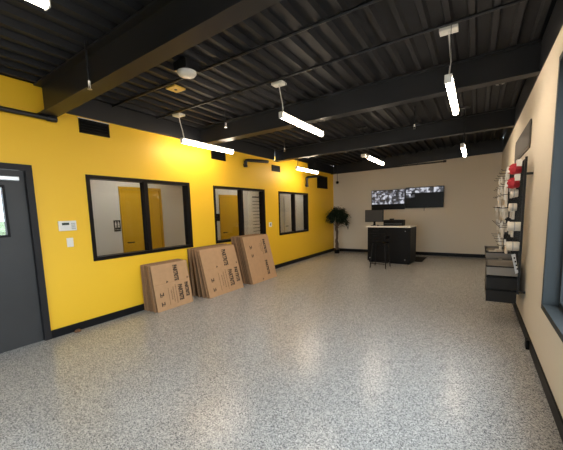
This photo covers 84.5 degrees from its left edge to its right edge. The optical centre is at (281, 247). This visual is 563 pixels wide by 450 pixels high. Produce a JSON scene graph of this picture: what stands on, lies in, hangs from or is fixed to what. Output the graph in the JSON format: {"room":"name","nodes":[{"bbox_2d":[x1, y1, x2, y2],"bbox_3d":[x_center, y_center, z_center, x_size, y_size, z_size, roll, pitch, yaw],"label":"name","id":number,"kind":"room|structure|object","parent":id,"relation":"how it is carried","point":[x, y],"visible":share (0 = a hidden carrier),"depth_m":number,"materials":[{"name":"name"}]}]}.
{"room":"storage facility office","nodes":[
{"label":"storage facility office","id":0,"kind":"room"},
{"bbox_2d":[0,75,333,329],"bbox_3d":[-1.709,-0.688,5.996,0.140,3.150,13.620,3,8,32],"label":"wall","id":1,"kind":"structure","parent":0,"point":[79,288],"depth_m":4.52,"materials":[{"name":"yellow paint"}]},
{"bbox_2d":[0,162,51,353],"bbox_3d":[-3.325,0.145,3.445,0.190,2.180,1.070,3,8,32],"label":"door","id":2,"kind":"structure","parent":1,"relation":"in","point":[24,311],"depth_m":3.71,"materials":[{"name":"grey paint"}]},
{"bbox_2d":[0,106,57,122],"bbox_3d":[-4.010,-1.358,2.038,0.097,0.090,4.420,3,8,32],"label":"pipe","id":3,"kind":"object","parent":1,"relation":"attached to","point":[49,118],"visible":1,"depth_m":3.64,"materials":[{"name":"black metal"}]},
{"bbox_2d":[58,221,76,230],"bbox_3d":[-2.819,-0.292,4.084,0.034,0.130,0.210,3,8,32],"label":"alarm keypad","id":4,"kind":"object","parent":1,"relation":"attached to","point":[62,225],"visible":1,"depth_m":4.07,"materials":[{"name":"white plastic"}]},
{"bbox_2d":[66,238,73,246],"bbox_3d":[-2.814,-0.073,4.128,0.014,0.120,0.080,3,8,32],"label":"light switch","id":5,"kind":"object","parent":1,"relation":"attached to","point":[70,243],"visible":1,"depth_m":4.12,"materials":[{"name":"white plastic"}]},
{"bbox_2d":[77,117,109,137],"bbox_3d":[-2.608,-1.676,4.327,0.024,0.197,0.425,3,8,32],"label":"air vent","id":6,"kind":"object","parent":1,"relation":"in","point":[87,126],"visible":1,"depth_m":4.32,"materials":[{"name":"black metal"}]},
{"bbox_2d":[85,174,192,260],"bbox_3d":[-2.253,-0.516,5.131,0.156,1.210,1.830,3,8,32],"label":"window","id":7,"kind":"structure","parent":1,"relation":"in","point":[144,183],"depth_m":5.08,"materials":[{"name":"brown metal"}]},
{"bbox_2d":[67,100,274,159],"bbox_3d":[-1.589,-2.152,6.050,0.170,0.258,5.030,3,8,32],"label":"beam","id":8,"kind":"structure","parent":1,"relation":"on","point":[92,109],"depth_m":5.00,"materials":[{"name":"black metal"}]},
{"bbox_2d":[51,248,333,338],"bbox_3d":[-0.476,0.586,7.921,0.014,0.105,9.365,3,8,32],"label":"baseboard","id":9,"kind":"structure","parent":1,"relation":"attached to","point":[68,329],"depth_m":4.61,"materials":[{"name":"black rubber"}]},
{"bbox_2d":[211,150,225,160],"bbox_3d":[-1.302,-1.910,6.404,0.020,0.184,0.415,3,8,32],"label":"air vent","id":10,"kind":"object","parent":1,"relation":"in","point":[217,155],"visible":0.94,"depth_m":6.40,"materials":[{"name":"black metal"}]},
{"bbox_2d":[213,185,265,243],"bbox_3d":[-0.956,-0.785,7.186,0.156,1.195,1.820,3,8,32],"label":"window","id":11,"kind":"structure","parent":1,"relation":"in","point":[262,213],"depth_m":7.16,"materials":[{"name":"black metal"}]},
{"bbox_2d":[243,159,268,166],"bbox_3d":[-0.603,-2.025,7.425,0.115,0.260,0.948,3,8,32],"label":"pipe","id":12,"kind":"object","parent":1,"relation":"attached to","point":[246,160],"visible":1,"depth_m":7.28,"materials":[{"name":"black metal"}]},
{"bbox_2d":[271,165,279,171],"bbox_3d":[-0.148,-2.110,8.235,0.020,0.157,0.390,3,8,32],"label":"air vent","id":13,"kind":"object","parent":1,"relation":"in","point":[275,168],"visible":1,"depth_m":8.23,"materials":[{"name":"black metal"}]},
{"bbox_2d":[278,191,308,234],"bbox_3d":[0.334,-1.043,9.232,0.156,1.202,1.745,3,8,32],"label":"window","id":14,"kind":"structure","parent":1,"relation":"in","point":[305,195],"depth_m":9.24,"materials":[{"name":"black metal"}]},
{"bbox_2d":[274,152,333,173],"bbox_3d":[0.877,-2.664,9.959,0.170,0.288,3.770,3,8,32],"label":"beam","id":15,"kind":"structure","parent":1,"relation":"on","point":[313,165],"depth_m":10.36,"materials":[{"name":"black metal"}]},
{"bbox_2d":[305,175,319,186],"bbox_3d":[0.997,-2.161,9.975,0.115,0.430,0.899,3,8,32],"label":"pipe","id":16,"kind":"object","parent":1,"relation":"attached to","point":[314,176],"visible":1,"depth_m":9.65,"materials":[{"name":"black metal"}]},
{"bbox_2d":[317,175,327,188],"bbox_3d":[1.418,-2.274,10.730,0.020,0.424,0.820,3,8,32],"label":"air vent","id":17,"kind":"object","parent":1,"relation":"in","point":[322,183],"visible":0.94,"depth_m":10.74,"materials":[{"name":"black metal"}]},
{"bbox_2d":[90,180,303,255],"bbox_3d":[-0.562,-0.827,9.258,1.380,2.600,11.050,3,8,32],"label":"wall","id":18,"kind":"structure","parent":0,"point":[104,194],"depth_m":6.97,"materials":[{"name":"white paint"}]},
{"bbox_2d":[113,220,120,231],"bbox_3d":[-3.236,-0.434,6.107,0.011,0.220,0.130,3,8,32],"label":"restroom sign","id":19,"kind":"object","parent":18,"relation":"attached to","point":[117,227],"visible":1,"depth_m":6.10,"materials":[{"name":"black plastic"}]},
{"bbox_2d":[118,186,164,252],"bbox_3d":[-2.905,-0.209,6.601,0.071,2.120,0.960,3,8,32],"label":"door","id":20,"kind":"structure","parent":18,"relation":"in","point":[130,199],"depth_m":6.45,"materials":[{"name":"orange paint"}]},
{"bbox_2d":[219,195,238,239],"bbox_3d":[-1.411,-0.493,8.970,0.071,2.050,0.950,3,8,32],"label":"door","id":21,"kind":"structure","parent":18,"relation":"in","point":[228,204],"depth_m":8.83,"materials":[{"name":"orange paint"}]},
{"bbox_2d":[247,191,259,233],"bbox_3d":[-0.801,-0.978,9.954,0.023,1.750,0.840,3,8,32],"label":"slatted panel","id":22,"kind":"object","parent":18,"relation":"attached to","point":[252,196],"visible":0.48,"depth_m":9.80,"materials":[{"name":"white plastic"}]},
{"bbox_2d":[283,197,296,231],"bbox_3d":[0.360,-0.871,11.777,0.071,2.050,0.870,3,8,32],"label":"door","id":23,"kind":"structure","parent":18,"relation":"in","point":[287,201],"depth_m":11.59,"materials":[{"name":"white paint"}]},
{"bbox_2d":[0,0,556,165],"bbox_3d":[0.547,-2.338,4.380,5.582,0.404,13.970,3,8,32],"label":"ceiling","id":24,"kind":"structure","parent":0,"point":[34,41],"depth_m":3.53,"materials":[{"name":"black paint"}]},
{"bbox_2d":[27,0,50,10],"bbox_3d":[-1.703,-1.581,1.254,0.170,0.519,1.260,3,8,32],"label":"strip light","id":25,"kind":"object","parent":24,"relation":"hanging from","point":[46,4],"visible":1,"depth_m":1.78,"materials":[{"name":"white"}]},
{"bbox_2d":[84,39,91,89],"bbox_3d":[-1.896,-1.788,3.026,0.044,0.457,0.044,3,8,32],"label":"sprinkler","id":26,"kind":"object","parent":24,"relation":"attached to","point":[85,42],"visible":1,"depth_m":3.02,"materials":[{"name":"black metal"}]},
{"bbox_2d":[33,0,281,116],"bbox_3d":[-0.759,-1.831,2.452,5.130,0.620,0.190,3,8,32],"label":"ceiling beam","id":27,"kind":"structure","parent":24,"relation":"attached to","point":[161,30],"depth_m":2.74,"materials":[{"name":"black metal"}]},
{"bbox_2d":[166,84,185,92],"bbox_3d":[-1.400,-2.103,4.099,0.180,0.029,0.180,3,8,32],"label":"ceiling box cover","id":28,"kind":"object","parent":24,"relation":"attached to","point":[175,88],"visible":1,"depth_m":4.07,"materials":[{"name":"orange"}]},
{"bbox_2d":[173,57,199,78],"bbox_3d":[-1.071,-2.012,3.499,0.210,0.151,0.210,3,8,32],"label":"ceiling speaker","id":29,"kind":"object","parent":24,"relation":"attached to","point":[186,68],"visible":1,"depth_m":3.44,"materials":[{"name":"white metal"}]},
{"bbox_2d":[172,113,233,153],"bbox_3d":[-1.361,-2.019,5.585,0.189,0.476,1.280,3,8,32],"label":"strip light","id":30,"kind":"object","parent":24,"relation":"hanging from","point":[183,140],"visible":0.94,"depth_m":5.34,"materials":[{"name":"white plastic"}]},
{"bbox_2d":[112,0,380,106],"bbox_3d":[-0.242,-2.109,3.260,5.138,0.302,0.032,2,8,29],"label":"conduit","id":31,"kind":"object","parent":24,"relation":"attached to","point":[369,2],"visible":1,"depth_m":3.19,"materials":[{"name":"black metal"}]},
{"bbox_2d":[271,79,323,136],"bbox_3d":[0.242,-2.017,4.562,0.249,0.527,1.260,3,8,32],"label":"strip light","id":32,"kind":"object","parent":24,"relation":"hanging from","point":[283,115],"visible":0.96,"depth_m":4.23,"materials":[{"name":"glowing white plastic diffuser"},{"name":"white painted metal"}]},
{"bbox_2d":[295,159,317,173],"bbox_3d":[0.695,-2.390,8.582,0.170,0.561,1.260,3,8,32],"label":"strip light","id":33,"kind":"object","parent":24,"relation":"hanging from","point":[296,167],"visible":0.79,"depth_m":8.43,"materials":[{"name":"white plastic"}]},
{"bbox_2d":[156,0,526,118],"bbox_3d":[0.167,-2.196,3.907,5.142,0.302,0.032,2,8,28],"label":"conduit","id":34,"kind":"object","parent":24,"relation":"attached to","point":[515,1],"visible":1,"depth_m":3.47,"materials":[{"name":"black metal"}]},
{"bbox_2d":[196,38,542,144],"bbox_3d":[0.704,-2.169,4.773,5.164,0.570,0.199,2,8,27],"label":"ceiling beam","id":35,"kind":"structure","parent":24,"relation":"attached to","point":[520,61],"depth_m":4.30,"materials":[{"name":"black metal"}]},
{"bbox_2d":[358,126,383,164],"bbox_3d":[2.080,-2.308,7.123,0.209,0.666,1.380,3,8,32],"label":"strip light","id":36,"kind":"object","parent":24,"relation":"hanging from","point":[369,157],"visible":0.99,"depth_m":6.72,"materials":[{"name":"white plastic"}]},
{"bbox_2d":[331,152,445,174],"bbox_3d":[3.390,-2.842,10.331,3.741,0.466,0.067,3,8,32],"label":"pipe","id":37,"kind":"object","parent":24,"relation":"hanging from","point":[417,152],"visible":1,"depth_m":10.04,"materials":[{"name":"black metal"}]},
{"bbox_2d":[274,106,515,161],"bbox_3d":[2.163,-2.490,7.082,5.182,0.550,0.159,2,7,25],"label":"ceiling beam","id":38,"kind":"structure","parent":24,"relation":"attached to","point":[504,118],"depth_m":6.76,"materials":[{"name":"black metal"}]},
{"bbox_2d":[439,19,458,114],"bbox_3d":[1.905,-1.982,3.505,0.170,0.638,1.260,3,8,32],"label":"strip light","id":39,"kind":"object","parent":24,"relation":"hanging from","point":[448,79],"visible":1,"depth_m":3.19,"materials":[{"name":"glowing white plastic diffuser"},{"name":"white painted metal"}]},
{"bbox_2d":[460,105,470,156],"bbox_3d":[3.649,-2.282,6.161,0.170,0.759,1.260,3,8,32],"label":"strip light","id":40,"kind":"object","parent":24,"relation":"hanging from","point":[462,145],"visible":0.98,"depth_m":5.72,"materials":[{"name":"white plastic"}]},
{"bbox_2d":[0,251,562,449],"bbox_3d":[-0.001,1.001,5.175,7.000,0.100,13.970,3,8,32],"label":"floor","id":41,"kind":"structure","parent":0,"point":[331,351],"depth_m":3.01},
{"bbox_2d":[140,260,167,309],"bbox_3d":[-2.061,0.609,5.322,0.008,0.750,0.715,1,7,32],"label":"box","id":42,"kind":"object","parent":41,"relation":"on","point":[167,260],"visible":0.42,"depth_m":5.03,"materials":[{"name":"brown cardboard"}]},
{"bbox_2d":[142,259,174,309],"bbox_3d":[-2.028,0.610,5.308,0.040,0.749,0.715,3,8,32],"label":"box","id":43,"kind":"object","parent":41,"relation":"on","point":[174,259],"visible":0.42,"depth_m":5.02,"materials":[{"name":"brown cardboard"}]},
{"bbox_2d":[142,259,175,310],"bbox_3d":[-2.013,0.611,5.298,0.046,0.749,0.715,3,8,32],"label":"box","id":44,"kind":"object","parent":41,"relation":"on","point":[175,259],"visible":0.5,"depth_m":5.01,"materials":[{"name":"brown cardboard"}]},
{"bbox_2d":[145,259,179,311],"bbox_3d":[-1.953,0.615,5.261,0.072,0.747,0.715,3,8,32],"label":"box","id":45,"kind":"object","parent":41,"relation":"on","point":[179,259],"visible":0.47,"depth_m":4.97,"materials":[{"name":"brown cardboard"}]},
{"bbox_2d":[146,259,180,311],"bbox_3d":[-1.931,0.615,5.262,0.079,0.747,0.715,3,8,32],"label":"box","id":46,"kind":"object","parent":41,"relation":"on","point":[180,259],"visible":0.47,"depth_m":4.97,"materials":[{"name":"brown cardboard"}]},
{"bbox_2d":[148,260,180,312],"bbox_3d":[-1.867,0.622,5.199,0.111,0.743,0.715,3,8,32],"label":"box","id":47,"kind":"object","parent":41,"relation":"on","point":[149,270],"visible":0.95,"depth_m":4.92,"materials":[{"name":"brown cardboard"}]},
{"bbox_2d":[147,259,182,310],"bbox_3d":[-1.901,0.617,5.243,0.092,0.745,0.715,3,8,32],"label":"box","id":48,"kind":"object","parent":41,"relation":"on","point":[182,259],"visible":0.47,"depth_m":4.95,"materials":[{"name":"brown cardboard"}]},
{"bbox_2d":[150,260,192,312],"bbox_3d":[-1.824,0.622,5.201,0.124,0.741,0.715,3,8,32],"label":"box","id":49,"kind":"object","parent":41,"relation":"on","point":[171,282],"visible":1,"depth_m":5.17,"materials":[{"name":"brown cardboard"}]},
{"bbox_2d":[187,243,222,295],"bbox_3d":[-1.479,0.407,6.243,0.050,0.904,0.965,3,8,32],"label":"box","id":50,"kind":"object","parent":41,"relation":"on","point":[222,243],"visible":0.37,"depth_m":5.85,"materials":[{"name":"brown cardboard"}]},
{"bbox_2d":[188,243,223,295],"bbox_3d":[-1.445,0.409,6.222,0.068,0.903,0.965,3,8,32],"label":"box","id":51,"kind":"object","parent":41,"relation":"on","point":[189,250],"visible":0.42,"depth_m":5.84,"materials":[{"name":"brown cardboard"}]},
{"bbox_2d":[192,244,223,296],"bbox_3d":[-1.345,0.417,6.159,0.120,0.898,0.965,3,8,32],"label":"box","id":52,"kind":"object","parent":41,"relation":"on","point":[223,244],"visible":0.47,"depth_m":5.76,"materials":[{"name":"brown cardboard"}]},
{"bbox_2d":[191,243,224,295],"bbox_3d":[-1.404,0.405,6.250,0.076,0.902,0.965,3,8,32],"label":"box","id":53,"kind":"object","parent":41,"relation":"on","point":[224,243],"visible":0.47,"depth_m":5.86,"materials":[{"name":"brown cardboard"}]},
{"bbox_2d":[193,244,224,296],"bbox_3d":[-1.324,0.417,6.155,0.129,0.897,0.965,3,8,32],"label":"box","id":54,"kind":"object","parent":41,"relation":"on","point":[196,268],"visible":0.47,"depth_m":5.77,"materials":[{"name":"brown cardboard"}]},
{"bbox_2d":[194,244,229,297],"bbox_3d":[-1.264,0.425,6.102,0.165,0.891,0.965,3,8,32],"label":"box","id":55,"kind":"object","parent":41,"relation":"on","point":[228,244],"visible":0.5,"depth_m":5.71,"materials":[{"name":"brown cardboard"}]},
{"bbox_2d":[197,245,227,298],"bbox_3d":[-1.191,0.430,6.071,0.201,0.884,0.965,3,8,32],"label":"box","id":56,"kind":"object","parent":41,"relation":"on","point":[227,245],"visible":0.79,"depth_m":5.68,"materials":[{"name":"brown cardboard"}]},
{"bbox_2d":[195,244,230,297],"bbox_3d":[-1.241,0.425,6.102,0.174,0.890,0.965,3,8,32],"label":"box","id":57,"kind":"object","parent":41,"relation":"on","point":[199,266],"visible":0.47,"depth_m":5.71,"materials":[{"name":"brown cardboard"}]},
{"bbox_2d":[199,245,243,298],"bbox_3d":[-1.149,0.432,6.064,0.219,0.880,0.965,3,8,32],"label":"box","id":58,"kind":"object","parent":41,"relation":"on","point":[220,265],"visible":1,"depth_m":6.02,"materials":[{"name":"brown cardboard"}]},
{"bbox_2d":[232,234,252,281],"bbox_3d":[-0.712,0.218,7.179,0.232,1.020,0.950,3,8,32],"label":"box","id":59,"kind":"object","parent":41,"relation":"on","point":[252,234],"visible":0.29,"depth_m":6.79,"materials":[{"name":"brown cardboard"}]},
{"bbox_2d":[237,235,250,283],"bbox_3d":[-0.593,0.223,7.123,0.243,1.018,0.950,3,8,32],"label":"box","id":60,"kind":"object","parent":41,"relation":"on","point":[250,235],"visible":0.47,"depth_m":6.73,"materials":[{"name":"brown cardboard"}]},
{"bbox_2d":[234,234,254,283],"bbox_3d":[-0.667,0.221,7.146,0.237,1.020,0.950,3,8,32],"label":"box","id":61,"kind":"object","parent":41,"relation":"on","point":[254,234],"visible":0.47,"depth_m":6.76,"materials":[{"name":"brown cardboard"}]},
{"bbox_2d":[236,234,256,283],"bbox_3d":[-0.627,0.221,7.138,0.240,1.019,0.950,3,8,32],"label":"box","id":62,"kind":"object","parent":41,"relation":"on","point":[256,234],"visible":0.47,"depth_m":6.75,"materials":[{"name":"brown cardboard"}]},
{"bbox_2d":[239,234,260,284],"bbox_3d":[-0.552,0.227,7.083,0.248,1.017,0.950,3,8,32],"label":"box","id":63,"kind":"object","parent":41,"relation":"on","point":[260,234],"visible":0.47,"depth_m":6.69,"materials":[{"name":"brown cardboard"}]},
{"bbox_2d":[240,234,262,284],"bbox_3d":[-0.523,0.229,7.059,0.251,1.016,0.950,3,8,32],"label":"box","id":64,"kind":"object","parent":41,"relation":"on","point":[251,283],"visible":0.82,"depth_m":6.68,"materials":[{"name":"brown cardboard"}]},
{"bbox_2d":[242,234,276,284],"bbox_3d":[-0.477,0.228,7.062,0.254,1.016,0.950,3,8,32],"label":"box","id":65,"kind":"object","parent":41,"relation":"on","point":[258,252],"visible":1,"depth_m":7.03,"materials":[{"name":"brown cardboard"}]},
{"bbox_2d":[326,206,351,252],"bbox_3d":[2.065,-0.635,11.013,0.847,1.671,1.086,3,8,32],"label":"potted ficus","id":66,"kind":"object","parent":41,"relation":"on","point":[340,216],"visible":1,"depth_m":10.90,"materials":[{"name":"green plant"}]},
{"bbox_2d":[370,235,390,268],"bbox_3d":[2.626,0.097,8.234,0.434,0.841,0.424,3,8,35],"label":"counter stool","id":67,"kind":"object","parent":41,"relation":"on","point":[384,242],"visible":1,"depth_m":8.19,"materials":[{"name":"black metal"}]},
{"bbox_2d":[366,225,416,264],"bbox_3d":[3.176,-0.119,9.017,1.255,1.055,0.674,4,8,37],"label":"reception desk","id":68,"kind":"object","parent":41,"relation":"on","point":[402,239],"visible":0.87,"depth_m":8.70,"materials":[{"name":"black laminate"}]},
{"bbox_2d":[365,210,383,225],"bbox_3d":[2.770,-0.900,9.235,0.550,0.465,0.220,4,8,37],"label":"computer monitor","id":69,"kind":"object","parent":68,"relation":"on","point":[374,216],"visible":0.91,"depth_m":9.19,"materials":[{"name":"black plastic"}]},
{"bbox_2d":[366,225,416,227],"bbox_3d":[3.167,-0.626,8.963,1.255,0.035,0.660,4,8,37],"label":"countertop","id":70,"kind":"structure","parent":68,"relation":"on","point":[405,226],"depth_m":8.66,"materials":[{"name":"white"}]},
{"bbox_2d":[383,219,404,225],"bbox_3d":[3.255,-0.745,8.947,0.540,0.200,0.264,4,8,37],"label":"receipt printer","id":71,"kind":"object","parent":68,"relation":"on","point":[391,222],"visible":1,"depth_m":8.84,"materials":[{"name":"black plastic"}]},
{"bbox_2d":[414,257,425,261],"bbox_3d":[3.998,0.334,9.447,0.660,0.012,0.900,3,8,32],"label":"floor mat","id":72,"kind":"object","parent":41,"relation":"on","point":[418,259],"visible":0.36,"depth_m":9.26,"materials":[{"name":"black rubber"}]},
{"bbox_2d":[525,338,529,349],"bbox_3d":[2.671,1.042,3.370,0.030,0.100,0.100,3,8,32],"label":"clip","id":73,"kind":"object","parent":41,"relation":"on","point":[527,342],"visible":1,"depth_m":3.33,"materials":[{"name":"black plastic"}]},
{"bbox_2d":[333,152,501,253],"bbox_3d":[4.222,-1.318,10.362,5.520,3.065,0.150,3,8,32],"label":"wall","id":74,"kind":"structure","parent":0,"point":[465,225],"depth_m":9.80,"materials":[{"name":"beige paint"}]},
{"bbox_2d":[371,189,404,209],"bbox_3d":[3.625,-1.639,10.553,1.100,0.660,0.089,3,8,32],"label":"wall screen","id":75,"kind":"object","parent":74,"relation":"attached to","point":[380,199],"visible":1,"depth_m":10.51,"materials":[{"name":"black plastic"}]},
{"bbox_2d":[372,195,379,199],"bbox_3d":[3.258,-1.735,10.720,0.261,0.147,0.002,3,8,32],"label":"picture","id":76,"kind":"object","parent":75,"relation":"on","point":[374,197],"depth_m":10.71,"materials":[{"name":"multicoloured"}]},
{"bbox_2d":[372,191,379,195],"bbox_3d":[3.254,-1.889,10.702,0.261,0.147,0.002,3,8,32],"label":"picture","id":77,"kind":"object","parent":75,"relation":"on","point":[374,193],"depth_m":10.70,"materials":[{"name":"multicoloured"}]},
{"bbox_2d":[380,195,387,199],"bbox_3d":[3.486,-1.724,10.578,0.261,0.147,0.002,3,8,32],"label":"picture","id":78,"kind":"object","parent":75,"relation":"on","point":[382,197],"depth_m":10.57,"materials":[{"name":"multicoloured"}]},
{"bbox_2d":[380,190,387,194],"bbox_3d":[3.482,-1.879,10.560,0.261,0.147,0.002,3,8,32],"label":"picture","id":79,"kind":"object","parent":75,"relation":"on","point":[382,192],"depth_m":10.55,"materials":[{"name":"multicoloured"}]},
{"bbox_2d":[388,199,395,203],"bbox_3d":[3.718,-1.559,10.454,0.261,0.147,0.002,3,8,32],"label":"picture","id":80,"kind":"object","parent":75,"relation":"attached to","point":[390,201],"depth_m":10.45,"materials":[{"name":"multicoloured"}]},
{"bbox_2d":[388,190,395,194],"bbox_3d":[3.710,-1.868,10.417,0.261,0.147,0.002,3,8,32],"label":"picture","id":81,"kind":"object","parent":75,"relation":"on","point":[390,192],"depth_m":10.41,"materials":[{"name":"multicoloured"}]},
{"bbox_2d":[396,199,403,203],"bbox_3d":[3.946,-1.548,10.312,0.261,0.147,0.002,3,8,32],"label":"picture","id":82,"kind":"object","parent":75,"relation":"attached to","point":[398,201],"depth_m":10.31,"materials":[{"name":"multicoloured"}]},
{"bbox_2d":[396,194,403,198],"bbox_3d":[3.942,-1.703,10.293,0.261,0.147,0.002,3,8,32],"label":"picture","id":83,"kind":"object","parent":75,"relation":"on","point":[398,196],"depth_m":10.29,"materials":[{"name":"multicoloured"}]},
{"bbox_2d":[396,189,403,193],"bbox_3d":[3.938,-1.857,10.275,0.261,0.147,0.002,3,8,32],"label":"picture","id":84,"kind":"object","parent":75,"relation":"on","point":[398,191],"depth_m":10.28,"materials":[{"name":"multicoloured"}]},
{"bbox_2d":[334,248,485,257],"bbox_3d":[4.171,0.158,10.496,5.102,0.105,0.014,3,8,32],"label":"baseboard","id":85,"kind":"structure","parent":74,"relation":"attached to","point":[341,249],"depth_m":9.93,"materials":[{"name":"black rubber"}]},
{"bbox_2d":[334,137,502,172],"bbox_3d":[4.132,-2.969,10.197,5.130,0.654,0.150,3,8,32],"label":"beam","id":86,"kind":"structure","parent":74,"relation":"on","point":[495,146],"depth_m":9.74,"materials":[{"name":"black metal"}]},
{"bbox_2d":[405,186,443,207],"bbox_3d":[4.580,-1.572,9.948,1.125,0.762,0.109,3,8,32],"label":"wall screen","id":87,"kind":"object","parent":74,"relation":"attached to","point":[432,196],"visible":1,"depth_m":9.89,"materials":[{"name":"black plastic"}]},
{"bbox_2d":[406,188,414,192],"bbox_3d":[4.195,-1.861,10.089,0.267,0.157,0.002,3,8,32],"label":"picture","id":88,"kind":"object","parent":87,"relation":"on","point":[408,190],"depth_m":10.08,"materials":[{"name":"multicoloured"}]},
{"bbox_2d":[415,188,423,192],"bbox_3d":[4.428,-1.850,9.943,0.267,0.157,0.002,3,8,32],"label":"picture","id":89,"kind":"object","parent":87,"relation":"attached to","point":[417,190],"depth_m":9.94,"materials":[{"name":"multicoloured"}]},
{"bbox_2d":[424,187,433,191],"bbox_3d":[4.661,-1.839,9.797,0.267,0.157,0.002,3,8,32],"label":"picture","id":90,"kind":"object","parent":87,"relation":"attached to","point":[426,189],"depth_m":9.79,"materials":[{"name":"multicoloured"}]},
{"bbox_2d":[434,186,443,191],"bbox_3d":[4.894,-1.828,9.652,0.267,0.157,0.002,3,8,32],"label":"picture","id":91,"kind":"object","parent":87,"relation":"attached to","point":[436,188],"depth_m":9.64,"materials":[{"name":"multicoloured"}]},
{"bbox_2d":[497,26,562,417],"bbox_3d":[2.805,-0.420,3.184,0.250,3.040,13.620,3,8,32],"label":"wall","id":92,"kind":"structure","parent":0,"point":[540,106],"depth_m":3.23,"materials":[{"name":"beige paint"}]},
{"bbox_2d":[492,156,532,294],"bbox_3d":[3.565,-0.404,4.926,0.300,1.680,2.674,3,8,32],"label":"rack","id":93,"kind":"object","parent":92,"relation":"attached to","point":[520,200],"depth_m":3.96,"materials":[{"name":"black metal"}]},
{"bbox_2d":[484,246,511,258],"bbox_3d":[3.550,0.066,5.113,0.326,0.104,0.858,3,8,32],"label":"tray","id":94,"kind":"object","parent":93,"relation":"attached to","point":[497,255],"visible":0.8,"depth_m":4.79,"materials":[{"name":"grey"}]},
{"bbox_2d":[484,279,516,303],"bbox_3d":[3.002,0.587,4.279,0.331,0.164,0.658,3,8,32],"label":"plastic bin","id":95,"kind":"object","parent":93,"relation":"attached to","point":[496,295],"visible":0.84,"depth_m":4.01,"materials":[{"name":"black"}]},
{"bbox_2d":[485,268,516,290],"bbox_3d":[2.998,0.418,4.259,0.331,0.164,0.658,3,8,32],"label":"plastic bin","id":96,"kind":"object","parent":93,"relation":"attached to","point":[492,281],"visible":0.78,"depth_m":4.00,"materials":[{"name":"black"}]},
{"bbox_2d":[485,258,517,276],"bbox_3d":[2.991,0.259,4.242,0.336,0.124,0.658,3,8,32],"label":"storage bin","id":97,"kind":"object","parent":93,"relation":"attached to","point":[501,267],"visible":0.82,"depth_m":4.03,"materials":[{"name":"grey"}]},
{"bbox_2d":[500,223,503,236],"bbox_3d":[3.194,-0.263,4.495,0.042,0.200,0.123,3,8,32],"label":"pack","id":98,"kind":"object","parent":93,"relation":"hanging from","point":[501,229],"visible":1,"depth_m":4.45,"materials":[{"name":"white plastic"}]},
{"bbox_2d":[502,205,505,219],"bbox_3d":[3.196,-0.511,4.460,0.042,0.200,0.123,3,8,32],"label":"pack","id":99,"kind":"object","parent":93,"relation":"hanging from","point":[503,209],"visible":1,"depth_m":4.41,"materials":[{"name":"white plastic"}]},
{"bbox_2d":[503,193,507,206],"bbox_3d":[3.204,-0.684,4.431,0.042,0.200,0.123,3,8,32],"label":"pack","id":100,"kind":"object","parent":93,"relation":"hanging from","point":[506,198],"visible":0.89,"depth_m":4.38,"materials":[{"name":"white plastic"}]},
{"bbox_2d":[505,241,519,250],"bbox_3d":[2.924,-0.022,3.924,0.140,0.117,0.118,3,8,32],"label":"roll","id":101,"kind":"object","parent":93,"relation":"hanging from","point":[509,246],"visible":0.89,"depth_m":3.89,"materials":[{"name":"paper"}]},
{"bbox_2d":[508,203,516,210],"bbox_3d":[2.982,-0.526,3.998,0.085,0.101,0.102,3,8,32],"label":"roll","id":102,"kind":"object","parent":93,"relation":"hanging from","point":[512,206],"visible":1,"depth_m":3.97,"materials":[{"name":"grey plastic"}]},
{"bbox_2d":[505,174,520,188],"bbox_3d":[2.928,-0.839,3.928,0.150,0.179,0.119,3,8,32],"label":"pack","id":103,"kind":"object","parent":93,"relation":"hanging from","point":[512,183],"visible":0.99,"depth_m":3.89,"materials":[{"name":"red plastic"}]},
{"bbox_2d":[507,222,520,230],"bbox_3d":[2.922,-0.270,3.892,0.140,0.117,0.118,3,8,32],"label":"roll","id":104,"kind":"object","parent":93,"relation":"hanging from","point":[511,226],"visible":0.84,"depth_m":3.86,"materials":[{"name":"paper"}]},
{"bbox_2d":[509,189,518,196],"bbox_3d":[2.982,-0.700,3.975,0.085,0.101,0.102,3,8,32],"label":"roll","id":105,"kind":"object","parent":93,"relation":"hanging from","point":[513,193],"visible":1,"depth_m":3.94,"materials":[{"name":"paper"}]},
{"bbox_2d":[506,159,522,174],"bbox_3d":[2.931,-1.012,3.902,0.150,0.179,0.119,3,8,32],"label":"pack","id":106,"kind":"object","parent":93,"relation":"hanging from","point":[516,168],"visible":0.99,"depth_m":3.86,"materials":[{"name":"red"}]},
{"bbox_2d":[514,119,531,163],"bbox_3d":[3.669,-1.573,4.732,0.018,0.360,1.900,3,8,32],"label":"wall plaque","id":107,"kind":"object","parent":92,"relation":"attached to","point":[523,143],"visible":0.98,"depth_m":4.43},
{"bbox_2d":[502,0,562,151],"bbox_3d":[2.760,-2.118,2.983,0.250,0.380,13.620,3,8,32],"label":"beam","id":108,"kind":"structure","parent":92,"relation":"on","point":[555,23],"depth_m":3.34,"materials":[{"name":"black metal"}]},
{"bbox_2d":[513,304,562,441],"bbox_3d":[2.732,1.032,3.426,0.014,0.105,13.620,3,8,32],"label":"baseboard","id":109,"kind":"structure","parent":92,"relation":"attached to","point":[552,403],"depth_m":2.62,"materials":[{"name":"black rubber"}]},
{"bbox_2d":[541,51,562,341],"bbox_3d":[1.589,-0.331,1.255,0.262,2.180,3.370,3,8,32],"label":"window","id":110,"kind":"structure","parent":92,"relation":"in","point":[552,287],"depth_m":2.70,"materials":[{"name":"glass"}]},
{"label":"outside","id":111,"kind":"structure","parent":0,"visible":0},
{"bbox_3d":[5.347,0.565,8.603,80.000,0.080,100.000,3,8,32],"label":"ground","id":112,"kind":"structure","parent":111,"visible":0},
{"bbox_2d":[0,221,5,234],"bbox_3d":[-8.164,-0.255,11.418,1.499,1.600,17.642,3,8,32],"label":"hedge","id":113,"kind":"object","parent":112,"relation":"on","point":[2,226],"visible":0.02,"depth_m":9.87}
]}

